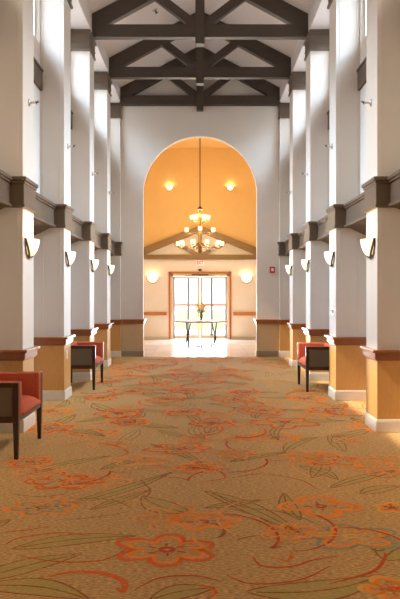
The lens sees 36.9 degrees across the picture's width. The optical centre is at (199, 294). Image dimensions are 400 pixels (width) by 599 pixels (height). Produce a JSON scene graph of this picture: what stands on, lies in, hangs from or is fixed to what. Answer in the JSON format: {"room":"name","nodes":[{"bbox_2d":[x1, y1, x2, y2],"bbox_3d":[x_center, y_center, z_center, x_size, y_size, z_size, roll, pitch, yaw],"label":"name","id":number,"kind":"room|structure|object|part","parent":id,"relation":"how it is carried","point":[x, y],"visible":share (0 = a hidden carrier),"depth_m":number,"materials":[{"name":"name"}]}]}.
{"room":"lobby hallway","nodes":[
{"label":"lobby hallway","id":0,"kind":"room"},
{"bbox_2d":[34,0,39,193],"bbox_3d":[-2.370,-3.010,6.300,0.200,4.180,16.600,0,0,0],"label":"wall","id":1,"kind":"structure","parent":0,"point":[37,2],"depth_m":8.38,"materials":[{"name":"paint"}]},
{"bbox_2d":[0,169,11,206],"bbox_3d":[-2.165,-1.119,5.758,0.270,0.327,1.555,0,0,0],"label":"trim","id":2,"kind":"structure","parent":1,"relation":"attached to","point":[5,179],"depth_m":6.34,"materials":[{"name":"beige paint"}]},
{"bbox_2d":[34,0,34,35],"bbox_3d":[-2.370,-4.065,7.742,0.080,1.030,1.500,0,0,0],"label":"window","id":3,"kind":"structure","parent":1,"relation":"in","point":[34,0],"depth_m":8.45,"materials":[{"name":"clear glass"}]},
{"bbox_2d":[34,57,43,90],"bbox_3d":[-2.260,-3.047,7.742,0.080,0.295,1.555,0,0,0],"label":"trim","id":4,"kind":"structure","parent":1,"relation":"attached to","point":[38,75],"depth_m":8.30,"materials":[{"name":"brown paint"}]},
{"bbox_2d":[34,192,55,227],"bbox_3d":[-2.165,-1.119,7.742,0.270,0.327,1.555,0,0,0],"label":"trim","id":5,"kind":"structure","parent":1,"relation":"attached to","point":[44,214],"depth_m":7.97,"materials":[{"name":"beige paint"}]},
{"bbox_2d":[71,215,83,239],"bbox_3d":[-2.165,-1.119,9.727,0.270,0.327,1.555,0,0,0],"label":"trim","id":6,"kind":"structure","parent":1,"relation":"attached to","point":[77,224],"depth_m":10.03,"materials":[{"name":"beige paint"}]},
{"bbox_2d":[94,229,101,248],"bbox_3d":[-2.165,-1.119,11.713,0.270,0.327,1.555,0,0,0],"label":"trim","id":7,"kind":"structure","parent":1,"relation":"attached to","point":[98,234],"depth_m":12.09,"materials":[{"name":"beige paint"}]},
{"bbox_2d":[110,239,115,254],"bbox_3d":[-2.165,-1.119,13.760,0.270,0.327,1.680,0,0,0],"label":"trim","id":8,"kind":"structure","parent":1,"relation":"attached to","point":[113,242],"depth_m":14.16,"materials":[{"name":"beige paint"}]},
{"bbox_2d":[0,205,111,256],"bbox_3d":[-2.475,-0.900,6.300,0.750,0.400,16.600,0,0,0],"label":"ceiling","id":9,"kind":"structure","parent":0,"point":[38,227],"depth_m":8.31,"materials":[{"name":"beige paint"}]},
{"bbox_2d":[0,339,399,598],"bbox_3d":[0.000,1.522,9.275,8.400,0.057,22.550,0,0,0],"label":"floor","id":10,"kind":"structure","parent":0,"point":[171,477],"depth_m":4.65,"materials":[{"name":"carpet"}]},
{"bbox_2d":[0,0,39,432],"bbox_3d":[-2.244,-1.575,6.750,0.752,6.150,0.554,0,0,0],"label":"pillar","id":11,"kind":"structure","parent":10,"relation":"on","point":[18,351],"depth_m":6.54,"materials":[{"name":"paint"}]},
{"bbox_3d":[-2.267,1.427,6.750,0.706,0.145,0.462,0,0,0],"label":"baseboard","id":12,"kind":"part","parent":11,"relation":"part of","materials":[{"name":"white wood"}]},
{"bbox_3d":[-2.244,0.655,6.750,0.752,0.120,0.554,0,0,0],"label":"chair rail","id":13,"kind":"part","parent":11,"relation":"part of","materials":[{"name":"brown wood"}]},
{"bbox_2d":[25,237,39,258],"bbox_3d":[-1.871,-0.521,6.750,0.118,0.224,0.320,0,0,0],"label":"wall sconce","id":14,"kind":"object","parent":11,"relation":"attached to","point":[31,245],"visible":1,"depth_m":6.66,"materials":[{"name":"white glass"}]},
{"bbox_2d":[28,99,38,106],"bbox_3d":[-1.877,-2.170,6.771,0.106,0.084,0.082,0,0,0],"label":"sprinkler","id":15,"kind":"object","parent":11,"relation":"attached to","point":[29,100],"visible":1,"depth_m":6.76,"materials":[{"name":"metal"}]},
{"bbox_2d":[0,371,42,459],"bbox_3d":[-1.934,1.148,5.870,0.592,0.704,0.840,0,0,0],"label":"armchair","id":16,"kind":"object","parent":10,"relation":"on","point":[21,392],"visible":1,"depth_m":5.69,"materials":[{"name":"red fabric"}]},
{"bbox_3d":[-1.940,0.975,5.475,0.476,0.260,0.030,0,0,0],"label":"panel","id":17,"kind":"part","parent":16,"relation":"part of","materials":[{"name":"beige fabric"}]},
{"bbox_3d":[-1.676,1.150,5.476,0.052,0.700,0.052,0,0,0],"label":"leg","id":18,"kind":"part","parent":16,"relation":"part of","materials":[{"name":"brown wood"}]},
{"bbox_3d":[-1.965,0.983,5.870,0.526,0.365,0.836,0,0,0],"label":"frame","id":19,"kind":"part","parent":16,"relation":"part of","materials":[{"name":"brown wood"}]},
{"bbox_3d":[-1.918,1.130,5.870,0.524,0.070,0.740,0,0,0],"label":"seat rail","id":20,"kind":"part","parent":16,"relation":"part of","materials":[{"name":"brown wood"}]},
{"bbox_2d":[22,395,40,414],"bbox_3d":[-1.874,1.055,5.870,0.472,0.120,0.610,0,0,0],"label":"seat cushion","id":21,"kind":"object","parent":16,"relation":"on","point":[30,403],"depth_m":5.88,"materials":[{"name":"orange fabric"}]},
{"bbox_3d":[-1.676,1.150,6.264,0.052,0.700,0.052,0,0,0],"label":"leg","id":22,"kind":"part","parent":16,"relation":"part of","materials":[{"name":"brown wood"}]},
{"bbox_2d":[34,0,75,400],"bbox_3d":[-2.244,-1.575,8.735,0.752,6.150,0.554,0,0,0],"label":"pillar","id":23,"kind":"structure","parent":10,"relation":"on","point":[52,275],"depth_m":8.52,"materials":[{"name":"beige paint"}]},
{"bbox_3d":[-2.244,0.655,8.735,0.752,0.120,0.554,0,0,0],"label":"chair rail","id":24,"kind":"part","parent":23,"relation":"part of","materials":[{"name":"brown wood"}]},
{"bbox_3d":[-2.267,1.427,8.735,0.706,0.145,0.462,0,0,0],"label":"baseboard","id":25,"kind":"part","parent":23,"relation":"part of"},
{"bbox_2d":[65,251,75,266],"bbox_3d":[-1.871,-0.521,8.735,0.118,0.224,0.320,0,0,0],"label":"wall sconce","id":26,"kind":"object","parent":23,"relation":"attached to","point":[69,256],"visible":1,"depth_m":8.63,"materials":[{"name":"white glass"}]},
{"bbox_2d":[71,29,97,380],"bbox_3d":[-2.244,-1.575,10.720,0.752,6.150,0.554,0,0,0],"label":"pillar","id":27,"kind":"structure","parent":10,"relation":"on","point":[83,43],"depth_m":10.50,"materials":[{"name":"beige paint"}]},
{"bbox_3d":[-2.267,1.427,10.720,0.706,0.145,0.462,0,0,0],"label":"baseboard","id":28,"kind":"part","parent":27,"relation":"part of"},
{"bbox_3d":[-2.244,0.655,10.720,0.752,0.120,0.554,0,0,0],"label":"chair rail","id":29,"kind":"part","parent":27,"relation":"part of","materials":[{"name":"brown wood"}]},
{"bbox_2d":[90,259,98,271],"bbox_3d":[-1.871,-0.521,10.720,0.118,0.224,0.320,0,0,0],"label":"wall sconce","id":30,"kind":"object","parent":27,"relation":"attached to","point":[94,263],"visible":1,"depth_m":10.62,"materials":[{"name":"white glass"}]},
{"bbox_3d":[-1.865,-0.528,10.720,0.107,0.195,0.300,0,0,0],"label":"lamp shade","id":31,"kind":"part","parent":30,"relation":"part of","materials":[{"name":"white glass"}]},
{"bbox_2d":[71,342,103,389],"bbox_3d":[-1.934,1.148,9.870,0.592,0.704,0.840,0,0,0],"label":"armchair","id":32,"kind":"object","parent":10,"relation":"on","point":[84,355],"visible":0.7,"depth_m":9.46,"materials":[{"name":"orange fabric"}]},
{"bbox_3d":[-1.940,0.975,9.475,0.476,0.260,0.030,0,0,0],"label":"panel","id":33,"kind":"part","parent":32,"relation":"part of","materials":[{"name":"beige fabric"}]},
{"bbox_3d":[-1.965,0.983,9.870,0.526,0.365,0.836,0,0,0],"label":"frame","id":34,"kind":"part","parent":32,"relation":"part of","materials":[{"name":"brown wood"}]},
{"bbox_3d":[-1.676,1.150,9.476,0.052,0.700,0.052,0,0,0],"label":"leg","id":35,"kind":"part","parent":32,"relation":"part of","materials":[{"name":"brown wood"}]},
{"bbox_2d":[96,355,102,364],"bbox_3d":[-1.874,1.055,9.870,0.472,0.120,0.610,0,0,0],"label":"seat cushion","id":36,"kind":"object","parent":32,"relation":"on","point":[99,358],"depth_m":9.90,"materials":[{"name":"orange fabric"}]},
{"bbox_3d":[-1.676,1.150,10.264,0.052,0.700,0.052,0,0,0],"label":"leg","id":37,"kind":"part","parent":32,"relation":"part of","materials":[{"name":"brown wood"}]},
{"bbox_2d":[94,71,113,366],"bbox_3d":[-2.244,-1.575,12.705,0.752,6.150,0.554,0,0,0],"label":"pillar","id":38,"kind":"structure","parent":10,"relation":"on","point":[102,81],"depth_m":12.49,"materials":[{"name":"beige paint"}]},
{"bbox_3d":[-2.244,0.655,12.705,0.752,0.120,0.554,0,0,0],"label":"chair rail","id":39,"kind":"part","parent":38,"relation":"part of","materials":[{"name":"brown wood"}]},
{"bbox_3d":[-2.267,1.427,12.705,0.706,0.145,0.462,0,0,0],"label":"baseboard","id":40,"kind":"part","parent":38,"relation":"part of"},
{"bbox_2d":[108,265,113,275],"bbox_3d":[-1.871,-0.521,12.705,0.118,0.224,0.320,0,0,0],"label":"wall sconce","id":41,"kind":"object","parent":38,"relation":"attached to","point":[110,267],"visible":1,"depth_m":12.61,"materials":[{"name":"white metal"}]},
{"bbox_3d":[-1.865,-0.528,12.705,0.107,0.195,0.300,0,0,0],"label":"lamp shade","id":42,"kind":"part","parent":41,"relation":"part of","materials":[{"name":"white glass"}]},
{"bbox_2d":[110,103,122,356],"bbox_3d":[-2.244,-1.575,14.735,0.752,6.150,0.554,0,0,0],"label":"pillar","id":43,"kind":"structure","parent":10,"relation":"on","point":[115,108],"depth_m":14.52,"materials":[{"name":"beige paint"}]},
{"bbox_3d":[-2.267,1.427,14.735,0.706,0.145,0.462,0,0,0],"label":"baseboard","id":44,"kind":"part","parent":43,"relation":"part of","materials":[{"name":"white wood"}]},
{"bbox_3d":[-2.244,0.655,14.735,0.752,0.120,0.554,0,0,0],"label":"chair rail","id":45,"kind":"part","parent":43,"relation":"part of","materials":[{"name":"brown wood"}]},
{"bbox_2d":[175,320,227,346],"bbox_3d":[0.040,1.120,17.400,1.550,0.750,1.550,0,0,0],"label":"round table","id":46,"kind":"object","parent":10,"relation":"on","point":[182,321],"visible":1,"depth_m":17.16,"materials":[{"name":"brown wood"}]},
{"bbox_2d":[277,103,289,356],"bbox_3d":[2.244,-1.575,14.735,0.752,6.150,0.554,0,0,0],"label":"pillar","id":47,"kind":"structure","parent":10,"relation":"on","point":[284,108],"depth_m":14.52,"materials":[{"name":"beige paint"}]},
{"bbox_3d":[2.244,0.655,14.735,0.752,0.120,0.554,0,0,0],"label":"chair rail","id":48,"kind":"part","parent":47,"relation":"part of","materials":[{"name":"brown wood"}]},
{"bbox_3d":[2.267,1.427,14.735,0.706,0.145,0.462,0,0,0],"label":"baseboard","id":49,"kind":"part","parent":47,"relation":"part of","materials":[{"name":"white wood"}]},
{"bbox_2d":[286,71,305,366],"bbox_3d":[2.244,-1.575,12.705,0.752,6.150,0.554,0,0,0],"label":"pillar","id":50,"kind":"structure","parent":10,"relation":"on","point":[297,80],"depth_m":12.49,"materials":[{"name":"beige paint"}]},
{"bbox_2d":[286,265,291,275],"bbox_3d":[1.871,-0.521,12.705,0.118,0.224,0.320,0,0,0],"label":"wall sconce","id":51,"kind":"object","parent":50,"relation":"attached to","point":[288,267],"visible":1,"depth_m":12.61,"materials":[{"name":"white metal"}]},
{"bbox_3d":[1.865,-0.528,12.705,0.107,0.195,0.300,0,0,0],"label":"lamp shade","id":52,"kind":"part","parent":51,"relation":"part of","materials":[{"name":"white glass"}]},
{"bbox_3d":[2.267,1.427,12.705,0.706,0.145,0.462,0,0,0],"label":"baseboard","id":53,"kind":"part","parent":50,"relation":"part of","materials":[{"name":"white wood"}]},
{"bbox_3d":[2.244,0.655,12.705,0.752,0.120,0.554,0,0,0],"label":"chair rail","id":54,"kind":"part","parent":50,"relation":"part of","materials":[{"name":"brown wood"}]},
{"bbox_2d":[297,343,328,391],"bbox_3d":[1.919,1.148,9.680,0.592,0.704,0.840,0,0,0],"label":"armchair","id":55,"kind":"object","parent":10,"relation":"on","point":[310,356],"visible":0.59,"depth_m":9.27,"materials":[{"name":"orange fabric"}]},
{"bbox_3d":[1.661,1.150,10.074,0.052,0.700,0.052,0,0,0],"label":"leg","id":56,"kind":"part","parent":55,"relation":"part of","materials":[{"name":"brown wood"}]},
{"bbox_2d":[298,357,304,365],"bbox_3d":[1.859,1.055,9.680,0.472,0.120,0.610,0,0,0],"label":"seat cushion","id":57,"kind":"object","parent":55,"relation":"on","point":[301,360],"depth_m":9.70,"materials":[{"name":"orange fabric"}]},
{"bbox_3d":[1.661,1.150,9.286,0.052,0.700,0.052,0,0,0],"label":"leg","id":58,"kind":"part","parent":55,"relation":"part of","materials":[{"name":"brown wood"}]},
{"bbox_3d":[1.925,0.975,9.285,0.476,0.260,0.030,0,0,0],"label":"panel","id":59,"kind":"part","parent":55,"relation":"part of","materials":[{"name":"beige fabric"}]},
{"bbox_3d":[1.950,0.983,9.680,0.526,0.365,0.836,0,0,0],"label":"frame","id":60,"kind":"part","parent":55,"relation":"part of","materials":[{"name":"brown wood"}]},
{"bbox_2d":[302,29,328,380],"bbox_3d":[2.244,-1.575,10.720,0.752,6.150,0.554,0,0,0],"label":"pillar","id":61,"kind":"structure","parent":10,"relation":"on","point":[316,43],"depth_m":10.50,"materials":[{"name":"beige paint"}]},
{"bbox_2d":[301,259,309,271],"bbox_3d":[1.871,-0.521,10.720,0.118,0.224,0.320,0,0,0],"label":"wall sconce","id":62,"kind":"object","parent":61,"relation":"attached to","point":[305,263],"visible":1,"depth_m":10.62,"materials":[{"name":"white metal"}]},
{"bbox_3d":[1.865,-0.528,10.720,0.107,0.195,0.300,0,0,0],"label":"lamp shade","id":63,"kind":"part","parent":62,"relation":"part of","materials":[{"name":"white glass"}]},
{"bbox_3d":[2.244,0.655,10.720,0.752,0.120,0.554,0,0,0],"label":"chair rail","id":64,"kind":"part","parent":61,"relation":"part of","materials":[{"name":"brown wood"}]},
{"bbox_3d":[2.267,1.427,10.720,0.706,0.145,0.462,0,0,0],"label":"baseboard","id":65,"kind":"part","parent":61,"relation":"part of","materials":[{"name":"white wood"}]},
{"bbox_2d":[324,0,365,400],"bbox_3d":[2.244,-1.575,8.735,0.752,6.150,0.554,0,0,0],"label":"pillar","id":66,"kind":"structure","parent":10,"relation":"on","point":[347,275],"depth_m":8.52,"materials":[{"name":"beige paint"}]},
{"bbox_2d":[324,251,334,266],"bbox_3d":[1.871,-0.521,8.735,0.118,0.224,0.320,0,0,0],"label":"wall sconce","id":67,"kind":"object","parent":66,"relation":"attached to","point":[329,256],"visible":1,"depth_m":8.63,"materials":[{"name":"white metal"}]},
{"bbox_3d":[2.244,0.655,8.735,0.752,0.120,0.554,0,0,0],"label":"chair rail","id":68,"kind":"part","parent":66,"relation":"part of","materials":[{"name":"brown wood"}]},
{"bbox_3d":[2.267,1.427,8.735,0.706,0.145,0.462,0,0,0],"label":"baseboard","id":69,"kind":"part","parent":66,"relation":"part of","materials":[{"name":"white wood"}]},
{"bbox_2d":[360,0,399,432],"bbox_3d":[2.244,-1.575,6.750,0.752,6.150,0.554,0,0,0],"label":"pillar","id":70,"kind":"structure","parent":10,"relation":"on","point":[381,351],"depth_m":6.54,"materials":[{"name":"paint"}]},
{"bbox_2d":[361,99,371,106],"bbox_3d":[1.877,-2.170,6.771,0.106,0.084,0.082,0,0,0],"label":"sprinkler","id":71,"kind":"object","parent":70,"relation":"attached to","point":[370,100],"visible":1,"depth_m":6.76,"materials":[{"name":"metal"}]},
{"bbox_2d":[360,237,374,258],"bbox_3d":[1.871,-0.521,6.750,0.118,0.224,0.320,0,0,0],"label":"wall sconce","id":72,"kind":"object","parent":70,"relation":"attached to","point":[368,245],"visible":1,"depth_m":6.66,"materials":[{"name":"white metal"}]},
{"bbox_3d":[2.244,0.655,6.750,0.752,0.120,0.554,0,0,0],"label":"chair rail","id":73,"kind":"part","parent":70,"relation":"part of","materials":[{"name":"brown wood"}]},
{"bbox_3d":[2.267,1.427,6.750,0.706,0.145,0.462,0,0,0],"label":"baseboard","id":74,"kind":"part","parent":70,"relation":"part of","materials":[{"name":"white wood"}]},
{"bbox_2d":[121,79,278,350],"bbox_3d":[0.000,-2.400,14.676,8.600,7.800,0.168,0,0,0],"label":"wall","id":75,"kind":"structure","parent":0,"point":[146,131],"depth_m":14.60,"materials":[{"name":"paint"}]},
{"bbox_2d":[121,351,143,356],"bbox_3d":[-1.986,1.430,14.670,1.229,0.140,0.180,0,0,0],"label":"baseboard","id":76,"kind":"structure","parent":75,"relation":"attached to","point":[123,353],"depth_m":14.58,"materials":[{"name":"wood"}]},
{"bbox_2d":[120,319,145,323],"bbox_3d":[-1.965,0.645,14.668,1.270,0.110,0.275,0,0,0],"label":"trim","id":77,"kind":"structure","parent":75,"relation":"attached to","point":[125,321],"depth_m":14.55,"materials":[{"name":"brown wood"}]},
{"bbox_2d":[254,319,279,323],"bbox_3d":[1.965,0.645,14.668,1.270,0.110,0.275,0,0,0],"label":"trim","id":78,"kind":"structure","parent":75,"relation":"attached to","point":[257,321],"depth_m":14.55,"materials":[{"name":"brown wood"}]},
{"bbox_2d":[256,351,278,356],"bbox_3d":[1.986,1.430,14.670,1.229,0.140,0.180,0,0,0],"label":"baseboard","id":79,"kind":"structure","parent":75,"relation":"attached to","point":[258,353],"depth_m":14.58,"materials":[{"name":"wood"}]},
{"bbox_2d":[270,267,274,272],"bbox_3d":[1.755,-0.610,14.567,0.124,0.150,0.066,0,0,0],"label":"fire alarm","id":80,"kind":"object","parent":75,"relation":"attached to","point":[272,269],"visible":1,"depth_m":14.55,"materials":[{"name":"red plastic"}]},
{"bbox_2d":[144,148,255,335],"bbox_3d":[0.000,-1.750,20.415,8.600,6.500,0.270,0,0,0],"label":"wall","id":81,"kind":"structure","parent":0,"point":[197,176],"depth_m":20.30,"materials":[{"name":"orange paint"}]},
{"bbox_2d":[146,276,158,283],"bbox_3d":[-1.600,-0.518,20.204,0.418,0.260,0.152,0,0,0],"label":"wall sconce","id":82,"kind":"object","parent":81,"relation":"attached to","point":[152,279],"visible":1,"depth_m":20.18,"materials":[{"name":"white glass"}]},
{"bbox_2d":[144,312,166,314],"bbox_3d":[-1.900,0.630,20.242,1.560,0.110,0.075,0,0,0],"label":"handrail","id":83,"kind":"object","parent":81,"relation":"attached to","point":[145,313],"visible":0.4,"depth_m":20.20,"materials":[{"name":"orange wood"}]},
{"bbox_2d":[144,336,168,338],"bbox_3d":[-2.580,1.450,20.283,3.040,0.100,0.034,0,0,0],"label":"baseboard","id":84,"kind":"structure","parent":81,"relation":"attached to","point":[145,337],"depth_m":20.27,"materials":[{"name":"beige wood"}]},
{"bbox_2d":[173,277,199,338],"bbox_3d":[-0.463,0.433,20.370,0.905,2.113,0.070,0,0,0],"label":"door","id":85,"kind":"structure","parent":81,"relation":"in","point":[184,336],"depth_m":20.35,"materials":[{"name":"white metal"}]},
{"bbox_3d":[-0.455,0.335,20.370,0.830,0.070,0.070,0,0,0],"label":"push rail","id":86,"kind":"part","parent":85,"relation":"part of","materials":[{"name":"brown wood"}]},
{"bbox_2d":[144,226,255,258],"bbox_3d":[0.000,-1.764,20.178,4.300,1.128,0.192,0,0,0],"label":"truss","id":87,"kind":"object","parent":81,"relation":"attached to","point":[183,235],"visible":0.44,"depth_m":20.11,"materials":[{"name":"brown wood"}]},
{"bbox_3d":[0.000,-1.755,20.178,0.120,1.110,0.180,0,0,0],"label":"king post","id":88,"kind":"part","parent":87,"relation":"part of","materials":[{"name":"brown wood"}]},
{"bbox_2d":[169,272,230,338],"bbox_3d":[0.000,0.386,20.358,1.996,2.228,0.125,0,0,0],"label":"door frame","id":89,"kind":"structure","parent":81,"relation":"attached to","point":[172,274],"depth_m":20.30,"materials":[{"name":"brown wood"}]},
{"bbox_2d":[196,260,203,265],"bbox_3d":[0.000,-1.085,20.251,0.260,0.200,0.058,0,0,0],"label":"exit sign","id":90,"kind":"object","parent":81,"relation":"attached to","point":[198,262],"visible":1,"depth_m":20.23,"materials":[{"name":"white plastic"}]},
{"bbox_2d":[185,274,214,275],"bbox_3d":[0.000,-0.675,20.273,1.000,0.052,0.045,0,0,0],"label":"door closer","id":91,"kind":"object","parent":81,"relation":"in","point":[192,274],"depth_m":20.27,"materials":[{"name":"brown metal"}]},
{"bbox_3d":[0.000,-0.656,20.282,1.000,0.014,0.027,0,0,0],"label":"arm","id":92,"kind":"part","parent":91,"relation":"part of","materials":[{"name":"brown metal"}]},
{"bbox_2d":[200,277,226,338],"bbox_3d":[0.463,0.433,20.370,0.905,2.113,0.070,0,0,0],"label":"door","id":93,"kind":"structure","parent":81,"relation":"in","point":[211,335],"depth_m":20.35,"materials":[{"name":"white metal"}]},
{"bbox_3d":[0.455,0.335,20.370,0.830,0.070,0.070,0,0,0],"label":"push rail","id":94,"kind":"part","parent":93,"relation":"part of","materials":[{"name":"brown wood"}]},
{"bbox_2d":[226,186,233,190],"bbox_3d":[1.020,-3.597,20.254,0.251,0.156,0.091,0,0,0],"label":"wall sconce","id":95,"kind":"object","parent":81,"relation":"attached to","point":[230,188],"visible":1,"depth_m":20.25,"materials":[{"name":"white glass"}]},
{"bbox_2d":[231,336,255,338],"bbox_3d":[2.580,1.450,20.283,3.040,0.100,0.034,0,0,0],"label":"baseboard","id":96,"kind":"structure","parent":81,"relation":"attached to","point":[232,337],"depth_m":20.27,"materials":[{"name":"beige wood"}]},
{"bbox_2d":[233,312,255,314],"bbox_3d":[1.900,0.630,20.242,1.560,0.110,0.075,0,0,0],"label":"handrail","id":97,"kind":"object","parent":81,"relation":"attached to","point":[234,313],"visible":0.48,"depth_m":20.20,"materials":[{"name":"orange wood"}]},
{"bbox_2d":[240,276,252,282],"bbox_3d":[1.570,-0.518,20.204,0.418,0.260,0.152,0,0,0],"label":"wall sconce","id":98,"kind":"object","parent":81,"relation":"attached to","point":[245,279],"visible":1,"depth_m":20.18,"materials":[{"name":"white glass"}]},
{"bbox_2d":[71,0,328,102],"bbox_3d":[0.000,-5.410,6.300,5.000,1.520,16.600,0,0,0],"label":"ceiling","id":99,"kind":"structure","parent":0,"point":[81,13],"depth_m":12.11,"materials":[{"name":"paint"}]},
{"bbox_2d":[92,0,307,46],"bbox_3d":[0.000,-5.231,10.720,3.890,1.543,0.182,0,0,0],"label":"roof truss","id":100,"kind":"object","parent":99,"relation":"attached to","point":[199,28],"visible":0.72,"depth_m":10.65,"materials":[{"name":"brown wood"}]},
{"bbox_3d":[0.000,-5.223,10.720,0.164,1.525,0.170,0,0,0],"label":"king post","id":101,"kind":"part","parent":100,"relation":"part of","materials":[{"name":"brown wood"}]},
{"bbox_2d":[109,13,290,85],"bbox_3d":[0.000,-5.231,12.705,3.890,1.543,0.182,0,0,0],"label":"roof truss","id":102,"kind":"object","parent":99,"relation":"attached to","point":[199,70],"visible":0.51,"depth_m":12.64,"materials":[{"name":"brown wood"}]},
{"bbox_3d":[0.000,-5.223,12.705,0.164,1.525,0.170,0,0,0],"label":"king post","id":103,"kind":"part","parent":102,"relation":"part of","materials":[{"name":"brown wood"}]},
{"bbox_2d":[119,48,280,111],"bbox_3d":[0.000,-5.231,14.510,3.890,1.543,0.182,0,0,0],"label":"roof truss","id":104,"kind":"object","parent":99,"relation":"attached to","point":[199,98],"visible":0.59,"depth_m":14.45,"materials":[{"name":"brown wood"}]},
{"bbox_3d":[0.000,-5.223,14.510,0.164,1.525,0.170,0,0,0],"label":"king post","id":105,"kind":"part","parent":104,"relation":"part of","materials":[{"name":"brown wood"}]},
{"bbox_2d":[169,138,230,147],"bbox_3d":[0.000,-5.040,17.730,8.600,0.120,5.940,0,0,0],"label":"ceiling","id":106,"kind":"structure","parent":0,"point":[194,142],"depth_m":19.86,"materials":[{"name":"orange paint"}]},
{"bbox_2d":[176,205,223,252],"bbox_3d":[0.000,-3.090,17.400,1.391,3.780,1.328,0,0,36],"label":"chandelier","id":107,"kind":"object","parent":106,"relation":"hanging from","point":[196,218],"visible":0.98,"depth_m":17.35,"materials":[{"name":"metal"}]},
{"bbox_2d":[288,205,399,256],"bbox_3d":[2.475,-0.900,6.300,0.750,0.400,16.600,0,0,0],"label":"ceiling","id":108,"kind":"structure","parent":0,"point":[360,227],"depth_m":8.31,"materials":[{"name":"beige paint"}]},
{"bbox_2d":[360,0,365,193],"bbox_3d":[2.370,-3.010,6.300,0.200,4.180,16.600,0,0,0],"label":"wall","id":109,"kind":"structure","parent":0,"point":[362,2],"depth_m":8.38,"materials":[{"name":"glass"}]},
{"bbox_2d":[284,239,289,254],"bbox_3d":[2.165,-1.119,13.760,0.270,0.327,1.680,0,0,0],"label":"trim","id":110,"kind":"structure","parent":109,"relation":"attached to","point":[286,242],"depth_m":14.16,"materials":[{"name":"brown paint"}]},
{"bbox_2d":[298,229,305,248],"bbox_3d":[2.165,-1.119,11.713,0.270,0.327,1.555,0,0,0],"label":"trim","id":111,"kind":"structure","parent":109,"relation":"attached to","point":[301,234],"depth_m":12.09,"materials":[{"name":"brown paint"}]},
{"bbox_2d":[316,215,328,239],"bbox_3d":[2.165,-1.119,9.727,0.270,0.327,1.555,0,0,0],"label":"trim","id":112,"kind":"structure","parent":109,"relation":"attached to","point":[322,224],"depth_m":10.03,"materials":[{"name":"brown paint"}]},
{"bbox_2d":[344,192,365,227],"bbox_3d":[2.165,-1.119,7.742,0.270,0.327,1.555,0,0,0],"label":"trim","id":113,"kind":"structure","parent":109,"relation":"attached to","point":[355,214],"depth_m":7.97,"materials":[{"name":"brown paint"}]},
{"bbox_2d":[356,57,365,90],"bbox_3d":[2.260,-3.047,7.742,0.080,0.295,1.555,0,0,0],"label":"trim","id":114,"kind":"structure","parent":109,"relation":"attached to","point":[361,75],"depth_m":8.30,"materials":[{"name":"brown paint"}]},
{"bbox_2d":[365,0,365,35],"bbox_3d":[2.370,-4.065,7.742,0.080,1.030,1.500,0,0,0],"label":"window","id":115,"kind":"structure","parent":109,"relation":"in","point":[365,0],"depth_m":8.45,"materials":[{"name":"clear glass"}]},
{"bbox_2d":[388,169,399,206],"bbox_3d":[2.165,-1.119,5.758,0.270,0.327,1.555,0,0,0],"label":"trim","id":116,"kind":"structure","parent":109,"relation":"attached to","point":[394,179],"depth_m":6.34,"materials":[{"name":"brown paint"}]},
{"label":"outside","id":117,"kind":"structure","parent":0,"visible":0},
{"bbox_2d":[175,310,224,329],"bbox_3d":[0.000,1.580,43.000,60.000,0.120,34.000,0,0,0],"label":"lawn","id":118,"kind":"structure","parent":117,"point":[179,314],"depth_m":38.81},
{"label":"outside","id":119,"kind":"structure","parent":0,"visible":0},
{"bbox_2d":[175,330,224,334],"bbox_3d":[0.000,1.570,23.275,28.000,0.100,5.450,0,0,0],"label":"terrace","id":120,"kind":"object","parent":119,"point":[177,332],"depth_m":24.32,"materials":[{"name":"white concrete"}]}
]}

